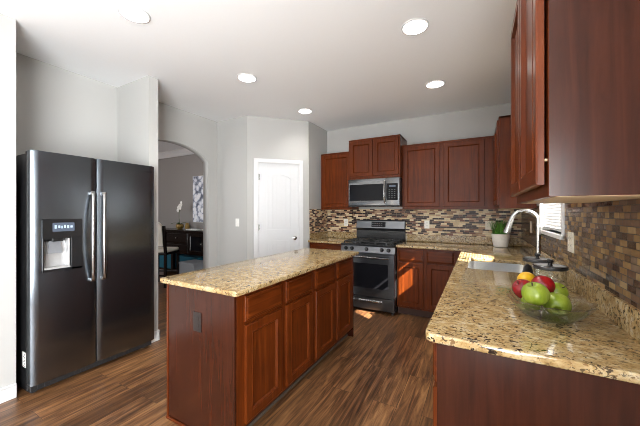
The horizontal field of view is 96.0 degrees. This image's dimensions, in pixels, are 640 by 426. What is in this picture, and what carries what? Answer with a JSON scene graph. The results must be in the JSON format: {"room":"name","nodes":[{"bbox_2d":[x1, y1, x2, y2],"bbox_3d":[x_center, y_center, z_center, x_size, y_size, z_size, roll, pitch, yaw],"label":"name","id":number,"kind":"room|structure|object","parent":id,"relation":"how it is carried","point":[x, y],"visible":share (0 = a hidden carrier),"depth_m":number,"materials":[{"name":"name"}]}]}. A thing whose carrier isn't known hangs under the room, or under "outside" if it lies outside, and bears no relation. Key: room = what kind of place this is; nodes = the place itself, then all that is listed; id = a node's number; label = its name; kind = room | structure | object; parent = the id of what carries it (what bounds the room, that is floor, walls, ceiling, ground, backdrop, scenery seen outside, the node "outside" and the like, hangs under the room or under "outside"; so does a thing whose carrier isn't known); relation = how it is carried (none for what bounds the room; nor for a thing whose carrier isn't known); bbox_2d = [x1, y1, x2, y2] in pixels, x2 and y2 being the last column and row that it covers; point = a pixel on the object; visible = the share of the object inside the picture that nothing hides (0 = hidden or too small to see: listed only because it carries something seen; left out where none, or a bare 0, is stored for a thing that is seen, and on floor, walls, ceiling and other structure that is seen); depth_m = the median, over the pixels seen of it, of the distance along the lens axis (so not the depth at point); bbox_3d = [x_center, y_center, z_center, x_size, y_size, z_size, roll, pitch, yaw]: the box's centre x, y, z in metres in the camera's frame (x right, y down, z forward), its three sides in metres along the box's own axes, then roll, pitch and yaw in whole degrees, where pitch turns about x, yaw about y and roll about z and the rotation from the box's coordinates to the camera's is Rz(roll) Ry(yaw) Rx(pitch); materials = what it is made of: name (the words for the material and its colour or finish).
{"room":"kitchen","nodes":[
{"label":"kitchen","id":0,"kind":"room"},
{"bbox_2d":[0,13,15,387],"bbox_3d":[-2.500,-0.029,2.189,0.602,2.740,0.116,0,0,29],"label":"wall","id":1,"kind":"structure","parent":0,"point":[7,24],"depth_m":2.05,"materials":[{"name":"grey paint"}]},
{"bbox_2d":[16,53,216,268],"bbox_3d":[-2.217,-0.029,3.454,0.120,2.740,2.605,0,0,29],"label":"wall","id":2,"kind":"structure","parent":0,"point":[59,110],"depth_m":2.98,"materials":[{"name":"grey paint"}]},
{"bbox_2d":[117,75,157,330],"bbox_3d":[-1.985,-0.029,3.130,0.597,2.740,0.099,0,0,29],"label":"wall","id":3,"kind":"structure","parent":0,"point":[137,100],"depth_m":3.02,"materials":[{"name":"grey paint"}]},
{"bbox_2d":[151,330,159,342],"bbox_3d":[-1.715,1.288,2.989,0.013,0.105,0.112,0,0,29],"label":"baseboard","id":4,"kind":"structure","parent":3,"relation":"attached to","point":[156,333],"depth_m":3.00,"materials":[{"name":"white paint"}]},
{"bbox_2d":[176,224,183,228],"bbox_3d":[-3.014,0.308,6.201,0.170,0.105,0.170,0,0,29],"label":"bowl","id":5,"kind":"object","parent":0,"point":[179,226],"depth_m":6.14,"materials":[{"name":"gold metal"}]},
{"bbox_2d":[158,154,202,228],"bbox_3d":[-3.495,-0.029,6.785,5.333,2.740,0.120,0,0,29],"label":"wall","id":6,"kind":"structure","parent":0,"point":[175,174],"depth_m":6.58,"materials":[{"name":"grey paint"}]},
{"bbox_2d":[158,148,193,158],"bbox_3d":[-3.542,-1.337,6.686,5.308,0.125,0.100,0,0,29],"label":"trim","id":7,"kind":"structure","parent":6,"relation":"attached to","point":[180,152],"depth_m":6.55,"materials":[{"name":"white paint"}]},
{"bbox_2d":[193,175,202,221],"bbox_3d":[-2.530,-0.284,6.168,0.550,1.000,0.030,0,0,29],"label":"wall picture","id":8,"kind":"object","parent":6,"relation":"attached to","point":[197,180],"visible":0.55,"depth_m":6.20,"materials":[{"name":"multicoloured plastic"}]},
{"bbox_2d":[0,269,433,425],"bbox_3d":[-3.305,1.391,2.622,9.680,0.100,8.008,0,0,29],"label":"floor","id":9,"kind":"structure","parent":0,"point":[382,374],"depth_m":2.18,"materials":[{"name":"laminate"}]},
{"bbox_2d":[16,149,153,392],"bbox_3d":[-2.137,0.444,2.613,0.807,1.795,0.900,0,0,29],"label":"refrigerator","id":10,"kind":"object","parent":9,"relation":"on","point":[85,225],"visible":1,"depth_m":2.30,"materials":[{"name":"black metal"}]},
{"bbox_2d":[158,222,179,287],"bbox_3d":[-2.934,0.746,5.301,0.440,1.190,0.527,0,0,4],"label":"dining chair","id":11,"kind":"object","parent":9,"relation":"on","point":[164,250],"visible":0.58,"depth_m":5.12,"materials":[{"name":"brown wood"}]},
{"bbox_2d":[158,228,202,269],"bbox_3d":[-2.876,0.851,6.089,1.790,0.980,0.464,0,0,29],"label":"sideboard","id":12,"kind":"object","parent":9,"relation":"on","point":[190,242],"visible":0.41,"depth_m":5.76,"materials":[{"name":"brown wood"}]},
{"bbox_2d":[160,253,184,268],"bbox_3d":[-3.303,1.035,6.309,0.608,0.292,0.338,0,0,29],"label":"storage bin","id":13,"kind":"object","parent":12,"relation":"on","point":[169,255],"visible":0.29,"depth_m":6.12,"materials":[{"name":"teal fabric"}]},
{"bbox_2d":[176,201,184,228],"bbox_3d":[-3.007,0.061,6.212,0.324,0.600,0.313,0,0,29],"label":"orchid","id":14,"kind":"object","parent":12,"relation":"on","point":[178,225],"visible":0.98,"depth_m":6.15,"materials":[{"name":"white plant"}]},
{"bbox_2d":[180,254,202,261],"bbox_3d":[-2.571,1.035,5.906,0.628,0.292,0.338,0,0,29],"label":"storage bin","id":15,"kind":"object","parent":12,"relation":"on","point":[185,257],"visible":0.25,"depth_m":5.80,"materials":[{"name":"teal fabric"}]},
{"bbox_2d":[179,259,202,273],"bbox_3d":[-2.299,1.119,5.260,0.410,0.445,0.330,0,0,29],"label":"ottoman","id":16,"kind":"object","parent":9,"relation":"on","point":[189,265],"visible":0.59,"depth_m":5.15,"materials":[{"name":"grey fabric"}]},
{"bbox_2d":[166,271,311,425],"bbox_3d":[-0.523,0.899,2.107,0.622,0.884,0.867,0,0,29],"label":"base cabinet","id":17,"kind":"object","parent":9,"relation":"on","point":[250,349],"visible":0.79,"depth_m":1.77,"materials":[{"name":"brown wood"}]},
{"bbox_2d":[193,311,200,332],"bbox_3d":[-0.741,0.661,1.738,0.070,0.116,0.009,0,0,29],"label":"wall outlet","id":18,"kind":"object","parent":17,"relation":"attached to","point":[196,315],"visible":1,"depth_m":1.73,"materials":[{"name":"grey plastic"}]},
{"bbox_2d":[310,242,340,249],"bbox_3d":[0.228,0.899,4.548,0.575,0.884,0.612,0,0,29],"label":"base cabinet","id":19,"kind":"object","parent":9,"relation":"on","point":[329,246],"visible":0.08,"depth_m":4.29,"materials":[{"name":"brown wood"}]},
{"bbox_2d":[308,231,356,243],"bbox_3d":[0.222,0.392,4.541,0.577,0.131,0.642,0,0,29],"label":"countertop","id":20,"kind":"structure","parent":19,"relation":"on","point":[331,237],"depth_m":4.70,"materials":[{"name":"beige stone"}]},
{"bbox_2d":[305,257,352,373],"bbox_3d":[-0.102,0.899,2.872,0.622,0.884,0.878,0,0,29],"label":"base cabinet","id":21,"kind":"object","parent":9,"relation":"on","point":[332,284],"visible":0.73,"depth_m":2.62,"materials":[{"name":"brown wood"}]},
{"bbox_2d":[160,248,358,296],"bbox_3d":[-0.310,0.442,2.505,0.686,0.030,1.819,0,0,29],"label":"countertop","id":22,"kind":"structure","parent":21,"relation":"on","point":[236,279],"depth_m":2.04,"materials":[{"name":"beige stone"}]},
{"bbox_2d":[341,220,405,314],"bbox_3d":[0.769,0.729,4.142,0.755,1.224,0.720,0,0,29],"label":"gas range","id":23,"kind":"object","parent":9,"relation":"on","point":[375,265],"visible":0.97,"depth_m":3.88,"materials":[{"name":"black metal"}]},
{"bbox_2d":[341,240,402,247],"bbox_3d":[0.774,0.443,4.151,0.755,0.027,0.620,0,0,29],"label":"cooktop","id":24,"kind":"object","parent":23,"relation":"in","point":[355,243],"depth_m":3.96,"materials":[{"name":"black metal"}]},
{"bbox_2d":[397,247,460,317],"bbox_3d":[1.504,0.899,3.845,0.808,0.884,0.612,0,0,29],"label":"base cabinet","id":25,"kind":"object","parent":9,"relation":"on","point":[423,275],"visible":0.7,"depth_m":3.63,"materials":[{"name":"brown wood"}]},
{"bbox_2d":[433,343,639,425],"bbox_3d":[0.961,0.899,1.411,0.626,0.884,1.200,0,0,29],"label":"base cabinet","id":26,"kind":"object","parent":9,"relation":"on","point":[471,388],"visible":0.37,"depth_m":0.91,"materials":[{"name":"brown wood"}]},
{"bbox_3d":[1.959,0.899,3.240,0.612,0.884,1.204,0,0,29],"label":"base cabinet","id":27,"kind":"object","parent":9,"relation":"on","visible":0},
{"bbox_2d":[396,234,639,384],"bbox_3d":[1.119,0.392,2.513,1.422,0.131,3.333,0,0,29],"label":"countertop","id":28,"kind":"structure","parent":27,"relation":"on","point":[474,311],"depth_m":1.10,"materials":[{"name":"beige stone"}]},
{"bbox_2d":[468,261,524,272],"bbox_3d":[1.451,0.568,2.357,0.476,0.222,0.646,0,0,29],"label":"sink","id":29,"kind":"object","parent":28,"relation":"in","point":[506,267],"visible":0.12,"depth_m":2.62,"materials":[{"name":"silver metal"}]},
{"bbox_2d":[488,219,513,247],"bbox_3d":[2.245,0.252,3.548,0.298,0.350,0.318,0,0,-43],"label":"potted plant","id":30,"kind":"object","parent":28,"relation":"on","point":[499,238],"visible":0.88,"depth_m":3.50,"materials":[{"name":"green plant"}]},
{"bbox_2d":[503,209,540,256],"bbox_3d":[1.587,0.199,2.253,0.263,0.456,0.134,0,0,29],"label":"faucet","id":31,"kind":"object","parent":28,"relation":"on","point":[508,227],"visible":0.67,"depth_m":2.24,"materials":[{"name":"silver metal"}]},
{"bbox_2d":[522,264,532,273],"bbox_3d":[1.207,0.363,1.676,0.059,0.126,0.020,0,0,1],"label":"sponge holder","id":32,"kind":"object","parent":28,"relation":"on","point":[527,268],"visible":0.36,"depth_m":1.67,"materials":[{"name":"black plastic"}]},
{"bbox_2d":[522,253,552,278],"bbox_3d":[1.329,0.339,1.762,0.151,0.177,0.151,0,0,29],"label":"canister","id":33,"kind":"object","parent":28,"relation":"on","point":[537,259],"visible":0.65,"depth_m":1.75,"materials":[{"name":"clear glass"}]},
{"bbox_2d":[532,259,568,288],"bbox_3d":[1.224,0.339,1.535,0.151,0.177,0.151,0,0,29],"label":"canister","id":34,"kind":"object","parent":28,"relation":"on","point":[549,266],"visible":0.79,"depth_m":1.50,"materials":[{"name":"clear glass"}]},
{"bbox_2d":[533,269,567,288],"bbox_3d":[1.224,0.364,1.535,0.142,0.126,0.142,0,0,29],"label":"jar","id":35,"kind":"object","parent":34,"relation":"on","point":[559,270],"depth_m":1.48,"materials":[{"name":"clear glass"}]},
{"bbox_2d":[506,290,597,323],"bbox_3d":[0.928,0.387,1.167,0.298,0.080,0.298,0,0,29],"label":"fruit bowl","id":36,"kind":"object","parent":28,"relation":"on","point":[581,308],"visible":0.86,"depth_m":1.09,"materials":[{"name":"clear glass"}]},
{"bbox_2d":[512,279,529,297],"bbox_3d":[0.897,0.338,1.272,0.086,0.085,0.086,0,0,29],"label":"apple","id":37,"kind":"object","parent":36,"relation":"in","point":[518,284],"visible":0.56,"depth_m":1.26,"materials":[{"name":"food"}]},
{"bbox_2d":[517,272,534,281],"bbox_3d":[0.954,0.313,1.329,0.082,0.076,0.082,0,0,3],"label":"lemon","id":38,"kind":"object","parent":36,"relation":"in","point":[528,276],"visible":0.43,"depth_m":1.31,"materials":[{"name":"yellow food"}]},
{"bbox_2d":[521,282,550,305],"bbox_3d":[0.854,0.323,1.143,0.094,0.092,0.094,0,0,29],"label":"apple","id":39,"kind":"object","parent":36,"relation":"in","point":[535,293],"visible":0.99,"depth_m":1.11,"materials":[{"name":"food"}]},
{"bbox_2d":[531,275,555,291],"bbox_3d":[0.956,0.313,1.236,0.086,0.084,0.086,0,0,29],"label":"apple","id":40,"kind":"object","parent":36,"relation":"in","point":[546,281],"visible":0.55,"depth_m":1.21,"materials":[{"name":"food"}]},
{"bbox_2d":[543,292,571,310],"bbox_3d":[0.951,0.370,1.156,0.094,0.093,0.092,0,0,29],"label":"apple","id":41,"kind":"object","parent":36,"relation":"in","point":[557,300],"visible":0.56,"depth_m":1.13,"materials":[{"name":"food"}]},
{"bbox_2d":[554,282,568,296],"bbox_3d":[1.006,0.338,1.228,0.080,0.079,0.080,0,0,29],"label":"apple","id":42,"kind":"object","parent":36,"relation":"in","point":[560,288],"visible":0.41,"depth_m":1.20,"materials":[{"name":"food"}]},
{"bbox_2d":[217,116,246,265],"bbox_3d":[-1.295,-0.029,4.365,0.617,2.740,0.120,0,0,29],"label":"wall","id":43,"kind":"structure","parent":0,"point":[231,133],"depth_m":4.31,"materials":[{"name":"grey paint"}]},
{"bbox_2d":[0,0,516,152],"bbox_3d":[-3.305,-1.449,2.622,9.680,0.100,8.008,0,0,29],"label":"ceiling","id":44,"kind":"structure","parent":0,"point":[351,63],"depth_m":2.52,"materials":[{"name":"white paint"}]},
{"bbox_2d":[117,4,150,23],"bbox_3d":[-1.307,-1.395,2.032,0.200,0.008,0.200,0,0,29],"label":"recessed light","id":45,"kind":"object","parent":44,"relation":"in","point":[133,13],"visible":1,"depth_m":2.02,"materials":[{"name":"white paint"}]},
{"bbox_2d":[237,73,256,82],"bbox_3d":[-0.760,-1.395,3.000,0.200,0.008,0.200,0,0,29],"label":"recessed light","id":46,"kind":"object","parent":44,"relation":"in","point":[244,77],"visible":1,"depth_m":2.98,"materials":[{"name":"white paint"}]},
{"bbox_2d":[238,75,254,81],"bbox_3d":[-0.760,-1.395,3.000,0.175,0.002,0.175,0,0,29],"label":"diffuser","id":47,"kind":"object","parent":46,"relation":"attached to","point":[244,78],"depth_m":3.00,"materials":[{"name":"white plastic"}]},
{"bbox_2d":[298,108,311,113],"bbox_3d":[-0.206,-1.395,3.982,0.200,0.008,0.200,0,0,29],"label":"recessed light","id":48,"kind":"object","parent":44,"relation":"in","point":[304,110],"visible":1,"depth_m":3.99,"materials":[{"name":"white paint"}]},
{"bbox_2d":[299,109,310,112],"bbox_3d":[-0.206,-1.395,3.982,0.175,0.002,0.175,0,0,29],"label":"diffuser","id":49,"kind":"object","parent":48,"relation":"attached to","point":[300,110],"depth_m":3.97,"materials":[{"name":"white plastic"}]},
{"bbox_2d":[401,18,428,35],"bbox_3d":[0.717,-1.395,2.174,0.200,0.008,0.200,0,0,29],"label":"recessed light","id":50,"kind":"object","parent":44,"relation":"in","point":[415,26],"visible":1,"depth_m":2.16,"materials":[{"name":"white paint"}]},
{"bbox_2d":[403,20,426,33],"bbox_3d":[0.717,-1.395,2.174,0.175,0.002,0.175,0,0,29],"label":"diffuser","id":51,"kind":"object","parent":50,"relation":"attached to","point":[411,26],"depth_m":2.17,"materials":[{"name":"white plastic"}]},
{"bbox_2d":[425,80,444,87],"bbox_3d":[1.256,-1.395,3.144,0.200,0.008,0.200,0,0,29],"label":"recessed light","id":52,"kind":"object","parent":44,"relation":"in","point":[435,83],"visible":1,"depth_m":3.14,"materials":[{"name":"white paint"}]},
{"bbox_2d":[247,115,308,259],"bbox_3d":[-0.621,-0.029,4.312,0.914,2.740,0.155,0,0,-16],"label":"wall","id":53,"kind":"structure","parent":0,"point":[277,148],"depth_m":4.29,"materials":[{"name":"grey paint"}]},
{"bbox_2d":[309,122,326,247],"bbox_3d":[-0.045,-0.029,4.777,0.116,2.740,0.728,0,0,29],"label":"wall","id":54,"kind":"structure","parent":0,"point":[317,135],"depth_m":4.61,"materials":[{"name":"grey paint"}]},
{"bbox_2d":[309,209,326,234],"bbox_3d":[-0.018,0.147,4.698,0.008,0.397,0.585,0,0,29],"label":"backsplash","id":55,"kind":"object","parent":54,"relation":"attached to","point":[317,217],"visible":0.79,"depth_m":4.65,"materials":[{"name":"tile"}]},
{"bbox_2d":[327,103,510,240],"bbox_3d":[1.425,-0.029,4.316,2.904,2.740,0.120,0,0,29],"label":"wall","id":56,"kind":"structure","parent":0,"point":[477,122],"depth_m":4.16,"materials":[{"name":"grey paint"}]},
{"bbox_2d":[321,151,358,209],"bbox_3d":[0.318,-0.488,4.664,0.533,0.896,0.318,0,0,29],"label":"upper cabinet","id":57,"kind":"object","parent":56,"relation":"attached to","point":[334,166],"visible":0.73,"depth_m":4.54,"materials":[{"name":"brown wood"}]},
{"bbox_2d":[349,134,406,179],"bbox_3d":[0.859,-0.776,4.299,0.762,0.585,0.434,0,0,29],"label":"upper cabinet","id":58,"kind":"object","parent":56,"relation":"attached to","point":[376,157],"visible":0.9,"depth_m":4.09,"materials":[{"name":"brown wood"}]},
{"bbox_2d":[349,177,401,206],"bbox_3d":[0.845,-0.281,4.276,0.757,0.400,0.487,0,0,29],"label":"microwave","id":59,"kind":"object","parent":58,"relation":"attached to","point":[378,192],"visible":0.94,"depth_m":4.09,"materials":[{"name":"silver metal"}]},
{"bbox_2d":[327,209,520,237],"bbox_3d":[1.333,0.147,4.293,2.764,0.397,0.008,0,0,29],"label":"backsplash","id":60,"kind":"structure","parent":56,"relation":"attached to","point":[448,222],"depth_m":4.11,"materials":[{"name":"tile"}]},
{"bbox_2d":[424,220,428,228],"bbox_3d":[1.545,0.176,4.167,0.070,0.116,0.009,0,0,29],"label":"wall outlet","id":61,"kind":"object","parent":60,"relation":"attached to","point":[426,222],"visible":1,"depth_m":4.17,"materials":[{"name":"white plastic"}]},
{"bbox_2d":[485,221,495,229],"bbox_3d":[2.237,0.171,3.786,0.116,0.116,0.009,0,0,29],"label":"wall outlet","id":62,"kind":"object","parent":60,"relation":"attached to","point":[487,225],"visible":0.64,"depth_m":3.79,"materials":[{"name":"beige plastic"}]},
{"bbox_2d":[402,136,494,209],"bbox_3d":[1.712,-0.488,3.897,1.117,0.896,0.318,0,0,29],"label":"upper cabinet","id":63,"kind":"object","parent":56,"relation":"attached to","point":[459,173],"visible":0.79,"depth_m":3.75,"materials":[{"name":"brown wood"}]},
{"bbox_2d":[537,204,559,233],"bbox_3d":[0.773,-0.029,0.264,0.140,2.740,7.608,0,0,29],"label":"wall","id":64,"kind":"structure","parent":0,"point":[537,204],"depth_m":2.46,"materials":[{"name":"grey paint"}]},
{"bbox_2d":[494,115,536,208],"bbox_3d":[2.061,-0.486,3.095,0.314,0.901,0.790,0,0,29],"label":"upper cabinet","id":65,"kind":"object","parent":64,"relation":"attached to","point":[503,199],"visible":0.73,"depth_m":2.80,"materials":[{"name":"brown wood"}]},
{"bbox_2d":[539,203,564,239],"bbox_3d":[1.772,-0.241,2.128,0.157,0.835,0.793,0,0,29],"label":"window","id":66,"kind":"structure","parent":64,"relation":"in","point":[548,232],"depth_m":1.96,"materials":[{"name":"white paint"}]},
{"bbox_2d":[543,203,560,231],"bbox_3d":[1.743,-0.247,2.144,0.040,0.759,0.721,0,0,29],"label":"window blind","id":67,"kind":"object","parent":66,"relation":"attached to","point":[552,216],"visible":0.23,"depth_m":2.17,"materials":[{"name":"white plastic"}]},
{"bbox_2d":[511,0,639,203],"bbox_3d":[0.936,-0.493,1.073,0.322,0.901,0.768,0,0,29],"label":"upper cabinet","id":68,"kind":"object","parent":64,"relation":"attached to","point":[575,64],"visible":1,"depth_m":0.77,"materials":[{"name":"brown wood"}]},
{"bbox_2d":[521,199,639,309],"bbox_3d":[1.732,0.143,2.160,0.008,0.405,3.345,0,0,29],"label":"backsplash","id":69,"kind":"structure","parent":64,"relation":"attached to","point":[606,234],"depth_m":1.24,"materials":[{"name":"tile"}]},
{"bbox_2d":[568,232,573,252],"bbox_3d":[1.453,0.173,1.672,0.009,0.116,0.116,0,0,29],"label":"wall outlet","id":70,"kind":"object","parent":69,"relation":"attached to","point":[570,234],"visible":1,"depth_m":1.65,"materials":[{"name":"beige plastic"}]},
{"bbox_3d":[-3.273,-0.029,0.280,0.115,2.740,3.975,0,0,29],"label":"wall","id":71,"kind":"structure","parent":0,"visible":0},
{"bbox_2d":[0,383,16,403],"bbox_3d":[-3.158,1.288,0.357,0.013,0.105,3.961,0,0,29],"label":"baseboard","id":72,"kind":"structure","parent":71,"relation":"attached to","point":[9,392],"depth_m":2.05,"materials":[{"name":"white paint"}]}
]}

